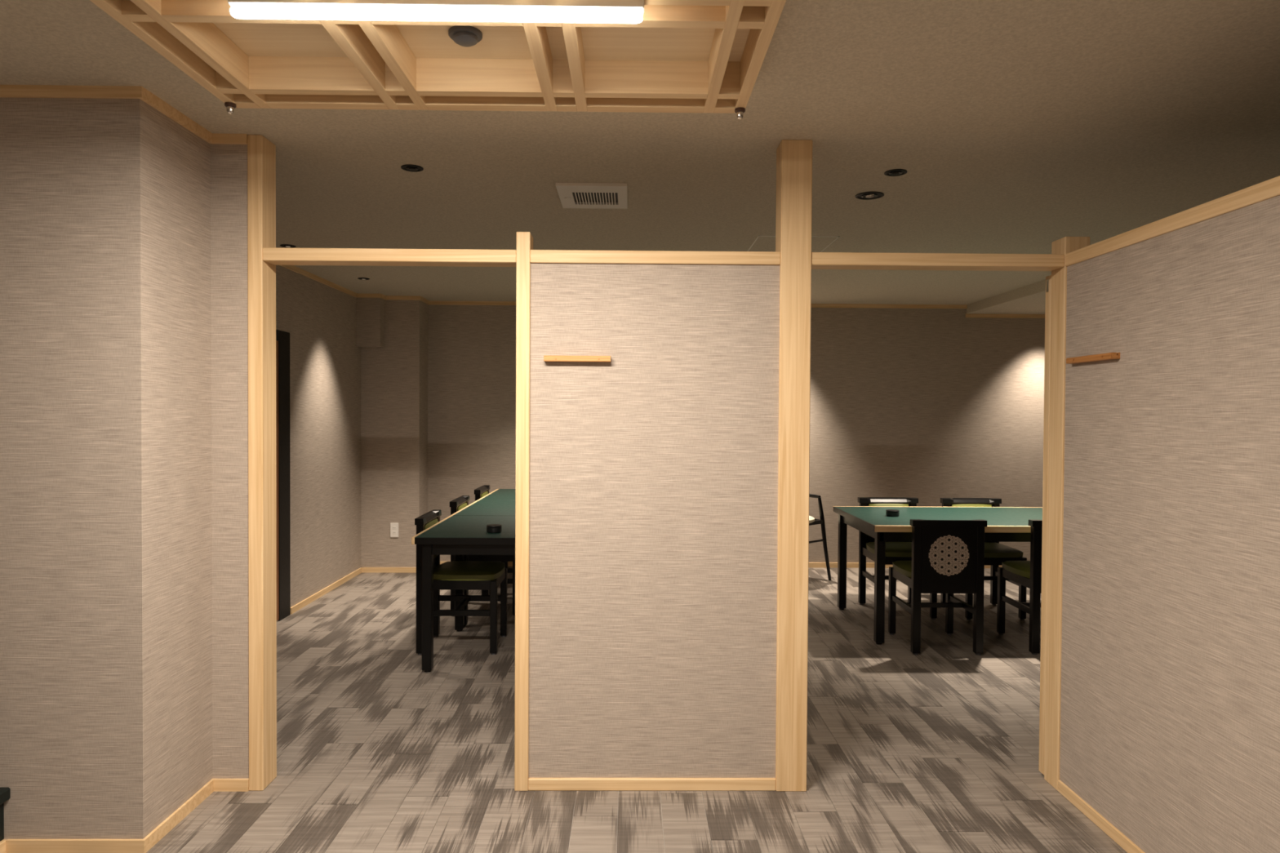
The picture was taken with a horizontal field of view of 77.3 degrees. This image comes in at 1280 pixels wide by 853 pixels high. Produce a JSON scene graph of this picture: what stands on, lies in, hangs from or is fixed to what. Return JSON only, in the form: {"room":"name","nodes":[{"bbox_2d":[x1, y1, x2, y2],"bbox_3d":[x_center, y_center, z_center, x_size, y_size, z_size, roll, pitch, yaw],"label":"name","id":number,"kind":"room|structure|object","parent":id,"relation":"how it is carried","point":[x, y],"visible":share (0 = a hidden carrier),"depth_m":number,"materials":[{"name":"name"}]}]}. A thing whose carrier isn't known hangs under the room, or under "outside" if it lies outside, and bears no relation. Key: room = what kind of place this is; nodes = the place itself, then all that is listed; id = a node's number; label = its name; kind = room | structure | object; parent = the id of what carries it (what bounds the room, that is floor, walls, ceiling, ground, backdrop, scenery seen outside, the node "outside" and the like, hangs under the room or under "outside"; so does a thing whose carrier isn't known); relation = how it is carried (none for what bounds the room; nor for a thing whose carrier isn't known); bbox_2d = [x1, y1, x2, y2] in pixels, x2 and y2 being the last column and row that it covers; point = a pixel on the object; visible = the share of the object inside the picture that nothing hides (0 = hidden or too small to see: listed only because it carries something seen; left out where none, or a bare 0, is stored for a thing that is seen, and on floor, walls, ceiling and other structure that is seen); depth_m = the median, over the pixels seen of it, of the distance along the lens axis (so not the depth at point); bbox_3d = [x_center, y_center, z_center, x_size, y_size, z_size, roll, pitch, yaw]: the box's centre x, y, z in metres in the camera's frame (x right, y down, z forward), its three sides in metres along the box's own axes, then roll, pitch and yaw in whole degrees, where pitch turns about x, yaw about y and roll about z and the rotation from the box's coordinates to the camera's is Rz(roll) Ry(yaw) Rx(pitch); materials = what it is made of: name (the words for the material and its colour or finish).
{"room":"japanese restaurant","nodes":[
{"label":"japanese restaurant","id":0,"kind":"room"},
{"bbox_2d":[0,97,248,839],"bbox_3d":[-2.863,0.143,2.893,2.745,2.526,0.537,0,1,-1],"label":"wall","id":1,"kind":"structure","parent":0,"point":[124,668],"depth_m":2.65,"materials":[{"name":"paint"}]},
{"bbox_2d":[0,84,247,144],"bbox_3d":[-2.837,-1.101,2.817,2.680,0.036,0.454,0,1,-1],"label":"trim","id":2,"kind":"structure","parent":1,"relation":"attached to","point":[6,91],"depth_m":2.60,"materials":[{"name":"beige wood"}]},
{"bbox_2d":[5,778,248,852],"bbox_3d":[-1.727,1.391,2.795,0.327,0.046,0.734,1,1,45],"label":"baseboard","id":3,"kind":"structure","parent":1,"relation":"attached to","point":[12,846],"depth_m":2.65,"materials":[{"name":"beige wood"}]},
{"bbox_2d":[275,265,360,622],"bbox_3d":[-2.605,0.102,5.483,0.160,2.526,4.638,0,1,-1],"label":"wall","id":4,"kind":"structure","parent":0,"point":[319,318],"depth_m":6.36,"materials":[{"name":"paint"}]},
{"bbox_2d":[275,329,290,621],"bbox_3d":[-2.518,0.353,5.146,0.010,2.035,1.237,0,1,-1],"label":"door","id":5,"kind":"structure","parent":4,"relation":"in","point":[282,338],"depth_m":5.65,"materials":[{"name":"black metal"}]},
{"bbox_2d":[280,265,357,297],"bbox_3d":[-2.507,-1.137,5.149,0.014,0.036,4.008,0,1,-1],"label":"trim","id":6,"kind":"structure","parent":4,"relation":"attached to","point":[296,269],"depth_m":6.29,"materials":[{"name":"brown wood"}]},
{"bbox_2d":[290,567,361,614],"bbox_3d":[-2.539,1.325,6.559,0.012,0.046,1.530,0,1,-1],"label":"baseboard","id":7,"kind":"structure","parent":4,"relation":"attached to","point":[310,599],"depth_m":6.42,"materials":[{"name":"beige wood"}]},
{"bbox_2d":[355,297,384,347],"bbox_3d":[-2.433,-0.935,7.223,0.215,0.435,0.130,0,1,-1],"label":"wall","id":8,"kind":"structure","parent":0,"point":[370,312],"depth_m":7.16,"materials":[{"name":"paint"}]},
{"bbox_2d":[360,299,427,567],"bbox_3d":[-2.285,0.069,7.591,0.530,2.526,0.570,0,1,-1],"label":"wall pier","id":9,"kind":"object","parent":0,"point":[394,376],"visible":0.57,"depth_m":7.31,"materials":[{"name":"paint"}]},
{"bbox_2d":[390,522,398,537],"bbox_3d":[-2.246,0.947,7.316,0.074,0.132,0.010,0,1,-1],"label":"wall outlet","id":10,"kind":"object","parent":9,"relation":"attached to","point":[393,526],"visible":1,"depth_m":7.31,"materials":[{"name":"white plastic"}]},
{"bbox_2d":[146,566,1127,852],"bbox_3d":[0.410,1.488,2.705,9.500,0.120,10.550,0,1,-1],"label":"floor","id":11,"kind":"structure","parent":0,"point":[935,749],"depth_m":3.44,"materials":[{"name":"grey carpet"}]},
{"bbox_2d":[0,786,10,852],"bbox_3d":[-2.664,1.310,2.058,1.176,0.222,1.175,0,1,-1],"label":"bench","id":12,"kind":"object","parent":11,"relation":"on","point":[5,792],"visible":1,"depth_m":2.64,"materials":[{"name":"black"}]},
{"bbox_2d":[247,134,276,791],"bbox_3d":[-1.480,0.147,3.136,0.056,2.526,0.122,0,1,-1],"label":"post","id":13,"kind":"object","parent":11,"relation":"on","point":[261,153],"visible":1,"depth_m":3.09,"materials":[{"name":"beige wood"}]},
{"bbox_2d":[262,247,515,266],"bbox_3d":[-0.962,-0.659,3.120,0.971,0.049,0.101,0,1,-1],"label":"horizontal beam","id":14,"kind":"structure","parent":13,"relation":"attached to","point":[273,255],"depth_m":3.07,"materials":[{"name":"beige wood"}]},
{"bbox_2d":[414,509,507,654],"bbox_3d":[-1.111,0.966,5.049,0.498,0.829,0.456,0,1,-1],"label":"dining chair","id":15,"kind":"object","parent":11,"relation":"on","point":[447,575],"visible":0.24,"depth_m":4.85,"materials":[{"name":"black wood"}]},
{"bbox_2d":[425,518,438,559],"bbox_3d":[-1.307,0.720,5.043,0.035,0.252,0.320,0,1,-1],"label":"cushion","id":16,"kind":"object","parent":15,"relation":"on","point":[429,522],"depth_m":5.02,"materials":[{"name":"fabric"}]},
{"bbox_2d":[433,561,505,580],"bbox_3d":[-1.082,0.902,5.048,0.440,0.054,0.429,0,1,-1],"label":"seat cushion","id":17,"kind":"object","parent":15,"relation":"on","point":[447,571],"depth_m":4.91,"materials":[{"name":"green fabric"}]},
{"bbox_2d":[411,515,515,672],"bbox_3d":[-0.754,0.999,4.959,1.060,0.771,0.960,0,1,-1],"label":"dining table","id":18,"kind":"object","parent":11,"relation":"on","point":[459,536],"visible":0.41,"depth_m":4.52,"materials":[{"name":"black paint"}]},
{"bbox_2d":[486,524,502,533],"bbox_3d":[-0.854,0.597,4.681,0.090,0.042,0.090,0,1,-1],"label":"lidded dish","id":19,"kind":"object","parent":18,"relation":"on","point":[491,528],"visible":1,"depth_m":4.65,"materials":[{"name":"black ceramic"}]},
{"bbox_2d":[474,484,489,501],"bbox_3d":[-1.132,0.936,6.874,0.498,0.829,0.456,0,1,-1],"label":"dining chair","id":20,"kind":"object","parent":11,"relation":"on","point":[482,491],"visible":0.03,"depth_m":6.76,"materials":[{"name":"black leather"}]},
{"bbox_2d":[480,491,488,497],"bbox_3d":[-1.328,0.690,6.867,0.035,0.252,0.320,0,1,-1],"label":"cushion","id":21,"kind":"object","parent":20,"relation":"on","point":[483,493],"depth_m":6.80,"materials":[{"name":"green fabric"}]},
{"bbox_2d":[449,495,515,616],"bbox_3d":[-1.122,0.951,5.974,0.498,0.829,0.456,0,1,-1],"label":"dining chair","id":22,"kind":"object","parent":11,"relation":"on","point":[460,503],"visible":0.06,"depth_m":5.77,"materials":[{"name":"black wood"}]},
{"bbox_2d":[457,502,467,511],"bbox_3d":[-1.318,0.705,5.967,0.035,0.252,0.320,0,1,-1],"label":"cushion","id":23,"kind":"object","parent":22,"relation":"on","point":[460,505],"depth_m":5.91,"materials":[{"name":"green fabric"}]},
{"bbox_2d":[450,500,515,626],"bbox_3d":[-0.765,0.983,5.920,1.060,0.771,0.960,0,1,-1],"label":"dining table","id":24,"kind":"object","parent":11,"relation":"on","point":[478,508],"visible":0.17,"depth_m":5.76,"materials":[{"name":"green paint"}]},
{"bbox_2d":[477,488,515,568],"bbox_3d":[-0.777,0.968,6.882,1.060,0.771,0.960,0,1,-1],"label":"dining table","id":25,"kind":"object","parent":11,"relation":"on","point":[498,494],"visible":0.1,"depth_m":6.79,"materials":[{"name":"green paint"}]},
{"bbox_2d":[514,231,533,791],"bbox_3d":[-0.455,0.333,3.141,0.053,2.165,0.104,0,1,-1],"label":"post","id":26,"kind":"object","parent":11,"relation":"on","point":[524,240],"visible":0.86,"depth_m":3.09,"materials":[{"name":"beige wood"}]},
{"bbox_2d":[775,139,812,791],"bbox_3d":[0.597,0.159,3.153,0.119,2.526,0.116,0,1,-1],"label":"post","id":27,"kind":"object","parent":11,"relation":"on","point":[793,215],"visible":0.86,"depth_m":3.10,"materials":[{"name":"beige wood"}]},
{"bbox_2d":[811,252,1064,271],"bbox_3d":[1.153,-0.647,3.145,0.985,0.049,0.101,0,1,-1],"label":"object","id":28,"kind":"object","parent":27,"relation":"attached to","point":[820,260],"visible":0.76,"depth_m":3.10,"materials":[{"name":"beige wood"}]},
{"bbox_2d":[808,493,831,580],"bbox_3d":[1.290,0.959,7.047,0.676,0.810,0.490,0,1,-41],"label":"armchair","id":29,"kind":"object","parent":11,"relation":"on","point":[812,521],"visible":0.16,"depth_m":7.06,"materials":[{"name":"black paint"}]},
{"bbox_2d":[808,515,814,523],"bbox_3d":[1.290,0.806,7.044,0.490,0.053,0.490,0,1,-41],"label":"seat cushion","id":30,"kind":"object","parent":29,"relation":"on","point":[811,520],"depth_m":6.93,"materials":[{"name":"white fabric"}]},
{"bbox_2d":[857,497,937,619],"bbox_3d":[1.919,0.969,5.976,0.456,0.829,0.498,0,1,-1],"label":"dining chair","id":31,"kind":"object","parent":11,"relation":"on","point":[895,550],"visible":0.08,"depth_m":6.17,"materials":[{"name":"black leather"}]},
{"bbox_2d":[868,503,908,506],"bbox_3d":[1.918,0.720,6.169,0.320,0.252,0.035,0,1,-1],"label":"cushion","id":32,"kind":"object","parent":31,"relation":"on","point":[869,504],"depth_m":6.17,"materials":[{"name":"fabric"}]},
{"bbox_2d":[866,542,911,556],"bbox_3d":[1.920,0.905,5.946,0.429,0.054,0.440,0,1,-1],"label":"seat cushion","id":33,"kind":"object","parent":31,"relation":"on","point":[892,548],"depth_m":5.83,"materials":[{"name":"green fabric"}]},
{"bbox_2d":[888,519,986,655],"bbox_3d":[1.885,0.983,5.133,0.456,0.829,0.498,0,1,-1],"label":"dining chair","id":34,"kind":"object","parent":11,"relation":"on","point":[948,556],"visible":1,"depth_m":4.89,"materials":[{"name":"black paint"}]},
{"bbox_2d":[892,560,911,577],"bbox_3d":[1.885,0.917,5.161,0.429,0.054,0.440,0,1,-1],"label":"seat cushion","id":35,"kind":"object","parent":34,"relation":"on","point":[903,569],"depth_m":5.16,"materials":[{"name":"green fabric"}]},
{"bbox_2d":[832,506,1042,644],"bbox_3d":[2.351,1.007,5.590,1.754,0.771,1.060,0,1,-1],"label":"dining table","id":36,"kind":"object","parent":11,"relation":"on","point":[1004,524],"visible":0.53,"depth_m":5.43,"materials":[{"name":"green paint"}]},
{"bbox_2d":[885,509,899,516],"bbox_3d":[1.747,0.599,5.531,0.090,0.042,0.090,0,1,-1],"label":"lidded dish","id":37,"kind":"object","parent":36,"relation":"on","point":[890,513],"visible":1,"depth_m":5.50,"materials":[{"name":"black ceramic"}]},
{"bbox_2d":[940,497,1026,620],"bbox_3d":[2.559,0.973,5.973,0.456,0.829,0.498,0,1,-1],"label":"dining chair","id":38,"kind":"object","parent":11,"relation":"on","point":[995,553],"visible":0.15,"depth_m":5.91,"materials":[{"name":"black wood"}]},
{"bbox_2d":[951,503,991,506],"bbox_3d":[2.558,0.724,6.167,0.320,0.252,0.035,0,1,-1],"label":"cushion","id":39,"kind":"object","parent":38,"relation":"on","point":[952,504],"depth_m":6.17,"materials":[{"name":"fabric"}]},
{"bbox_2d":[984,542,1022,557],"bbox_3d":[2.560,0.909,5.943,0.429,0.054,0.440,0,1,-1],"label":"seat cushion","id":40,"kind":"object","parent":38,"relation":"on","point":[992,549],"depth_m":5.75,"materials":[{"name":"green fabric"}]},
{"bbox_2d":[996,520,1042,654],"bbox_3d":[2.624,0.987,5.152,0.456,0.829,0.498,0,1,-1],"label":"dining chair","id":41,"kind":"object","parent":11,"relation":"on","point":[1028,574],"visible":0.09,"depth_m":4.93,"materials":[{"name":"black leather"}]},
{"bbox_2d":[1001,560,1030,578],"bbox_3d":[2.624,0.921,5.180,0.429,0.054,0.440,0,1,-1],"label":"seat cushion","id":42,"kind":"object","parent":41,"relation":"on","point":[1017,569],"depth_m":5.18,"materials":[{"name":"green fabric"}]},
{"bbox_2d":[1044,236,1089,791],"bbox_3d":[1.689,0.345,3.167,0.098,2.165,0.103,0,1,-1],"label":"post","id":43,"kind":"object","parent":11,"relation":"on","point":[1065,245],"visible":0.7,"depth_m":3.15,"materials":[{"name":"beige wood"}]},
{"bbox_2d":[1039,275,1051,774],"bbox_3d":[2.059,0.405,3.252,0.841,2.023,0.042,0,1,-1],"label":"door","id":44,"kind":"structure","parent":43,"relation":"attached to","point":[1048,279],"depth_m":3.25,"materials":[{"name":"light wood"}]},
{"bbox_2d":[0,0,1279,304],"bbox_3d":[0.425,-1.157,2.662,9.500,0.120,10.550,0,1,-1],"label":"ceiling","id":45,"kind":"structure","parent":0,"point":[1015,126],"depth_m":3.10,"materials":[{"name":"paint"}]},
{"bbox_2d":[280,244,296,248],"bbox_3d":[-2.244,-1.148,5.101,0.094,0.009,0.094,0,1,-1],"label":"recessed light","id":46,"kind":"object","parent":45,"relation":"in","point":[287,246],"visible":1,"depth_m":5.09,"materials":[{"name":"black metal"}]},
{"bbox_2d":[357,277,369,279],"bbox_3d":[-2.188,-1.168,6.337,0.090,0.009,0.090,0,1,-1],"label":"recessed light","id":47,"kind":"object","parent":45,"relation":"in","point":[360,278],"visible":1,"depth_m":6.32,"materials":[{"name":"black metal"}]},
{"bbox_2d":[400,164,423,172],"bbox_3d":[-0.985,-1.114,3.457,0.094,0.009,0.094,0,1,-1],"label":"recessed light","id":48,"kind":"object","parent":45,"relation":"in","point":[414,168],"visible":1,"depth_m":3.45,"materials":[{"name":"black metal"}]},
{"bbox_2d":[89,0,786,119],"bbox_3d":[-0.471,-1.013,1.894,1.614,0.154,1.255,0,1,-1],"label":"frame","id":49,"kind":"object","parent":45,"relation":"attached to","point":[559,55],"visible":1,"depth_m":2.26,"materials":[{"name":"brown wood"}]},
{"bbox_2d":[224,102,236,114],"bbox_3d":[-1.269,-0.984,2.478,0.033,0.031,0.033,0,1,-1],"label":"spotlight","id":50,"kind":"object","parent":49,"relation":"in","point":[230,106],"depth_m":2.47,"materials":[{"name":"silver metal"}]},
{"bbox_2d":[448,25,482,46],"bbox_3d":[-0.482,-1.072,2.209,0.092,0.029,0.092,0,1,-1],"label":"sensor","id":51,"kind":"object","parent":49,"relation":"attached to","point":[462,35],"visible":0.98,"depth_m":2.19,"materials":[{"name":"grey plastic"}]},
{"bbox_2d":[734,106,745,119],"bbox_3d":[0.312,-0.975,2.497,0.033,0.031,0.033,0,1,-1],"label":"spotlight","id":52,"kind":"object","parent":49,"relation":"in","point":[740,111],"depth_m":2.49,"materials":[{"name":"silver metal"}]},
{"bbox_2d":[555,182,627,208],"bbox_3d":[-0.225,-1.112,3.872,0.328,0.018,0.404,0,1,-1],"label":"ceiling vent","id":53,"kind":"object","parent":45,"relation":"in","point":[571,195],"visible":1,"depth_m":3.85,"materials":[{"name":"white plastic"}]},
{"bbox_2d":[746,235,839,252],"bbox_3d":[0.939,-1.131,4.973,0.482,0.003,0.480,0,1,-1],"label":"hatch","id":54,"kind":"object","parent":45,"relation":"attached to","point":[762,243],"visible":0.51,"depth_m":4.94,"materials":[{"name":"white paint"}]},
{"bbox_2d":[855,191,884,199],"bbox_3d":[1.105,-1.108,3.849,0.134,0.009,0.134,0,1,-1],"label":"recessed light","id":55,"kind":"object","parent":45,"relation":"in","point":[866,195],"visible":1,"depth_m":3.84,"materials":[{"name":"black metal"}]},
{"bbox_2d":[884,168,906,176],"bbox_3d":[1.112,-1.102,3.481,0.096,0.009,0.096,0,1,-1],"label":"recessed light","id":56,"kind":"object","parent":45,"relation":"in","point":[895,172],"visible":1,"depth_m":3.47,"materials":[{"name":"black metal"}]},
{"bbox_2d":[528,262,779,777],"bbox_3d":[0.053,0.372,3.148,0.969,2.002,0.075,0,1,-1],"label":"wall","id":57,"kind":"structure","parent":0,"point":[654,467],"depth_m":3.11,"materials":[{"name":"paper"}]},
{"bbox_2d":[543,355,610,362],"bbox_3d":[-0.241,-0.261,3.079,0.256,0.022,0.036,0,1,-1],"label":"hook rail","id":58,"kind":"object","parent":57,"relation":"attached to","point":[546,357],"visible":1,"depth_m":3.06,"materials":[{"name":"brown wood"}]},
{"bbox_2d":[528,777,776,791],"bbox_3d":[0.047,1.396,3.165,0.965,0.046,0.101,0,1,-1],"label":"baseboard","id":59,"kind":"structure","parent":57,"relation":"attached to","point":[534,784],"depth_m":3.12,"materials":[{"name":"beige wood"}]},
{"bbox_2d":[529,249,780,265],"bbox_3d":[0.059,-0.654,3.132,0.965,0.049,0.102,0,1,-1],"label":"rail","id":60,"kind":"object","parent":57,"relation":"attached to","point":[562,256],"visible":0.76,"depth_m":3.08,"materials":[{"name":"beige wood"}]},
{"bbox_2d":[427,304,1044,563],"bbox_3d":[1.443,0.088,7.790,6.930,2.526,0.260,0,1,-1],"label":"wall","id":61,"kind":"structure","parent":0,"point":[929,406],"depth_m":7.66,"materials":[{"name":"paint"}]},
{"bbox_2d":[357,293,967,308],"bbox_3d":[0.294,-1.158,7.399,5.670,0.036,0.454,0,1,-1],"label":"trim","id":62,"kind":"structure","parent":61,"relation":"attached to","point":[359,295],"depth_m":7.59,"materials":[{"name":"brown wood"}]},
{"bbox_2d":[361,561,1002,573],"bbox_3d":[1.074,1.330,7.515,7.260,0.046,0.322,0,1,-1],"label":"baseboard","id":63,"kind":"structure","parent":61,"relation":"attached to","point":[816,565],"depth_m":7.47,"materials":[{"name":"beige wood"}]},
{"bbox_2d":[965,313,1044,318],"bbox_3d":[3.916,-1.056,7.663,1.600,0.036,0.014,0,1,-1],"label":"trim","id":64,"kind":"structure","parent":61,"relation":"attached to","point":[967,315],"depth_m":7.65,"materials":[{"name":"brown wood"}]},
{"bbox_2d":[966,280,1045,314],"bbox_3d":[3.963,-1.058,4.100,1.590,0.085,7.140,0,1,-1],"label":"ceiling beam","id":65,"kind":"structure","parent":0,"point":[1030,299],"depth_m":7.02,"materials":[{"name":"paint"}]},
{"bbox_2d":[1059,195,1279,852],"bbox_3d":[1.708,0.409,1.472,0.082,2.002,3.289,0,1,-1],"label":"wall","id":66,"kind":"structure","parent":0,"point":[1170,696],"depth_m":2.47,"materials":[{"name":"paint"}]},
{"bbox_2d":[1066,352,1119,364],"bbox_3d":[1.637,-0.247,2.901,0.036,0.022,0.285,0,1,-1],"label":"hook rail","id":67,"kind":"object","parent":66,"relation":"attached to","point":[1108,356],"visible":1,"depth_m":2.87,"materials":[{"name":"brown wood"}]},
{"bbox_2d":[1057,779,1145,852],"bbox_3d":[1.702,1.433,1.488,0.098,0.046,3.289,0,1,-1],"label":"baseboard","id":68,"kind":"structure","parent":66,"relation":"attached to","point":[1097,819],"depth_m":2.86,"materials":[{"name":"beige wood"}]},
{"bbox_2d":[1065,175,1279,266],"bbox_3d":[1.714,-0.616,1.455,0.098,0.049,3.289,0,1,-1],"label":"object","id":69,"kind":"object","parent":66,"relation":"attached to","point":[1267,189],"visible":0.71,"depth_m":2.44,"materials":[{"name":"beige wood"}]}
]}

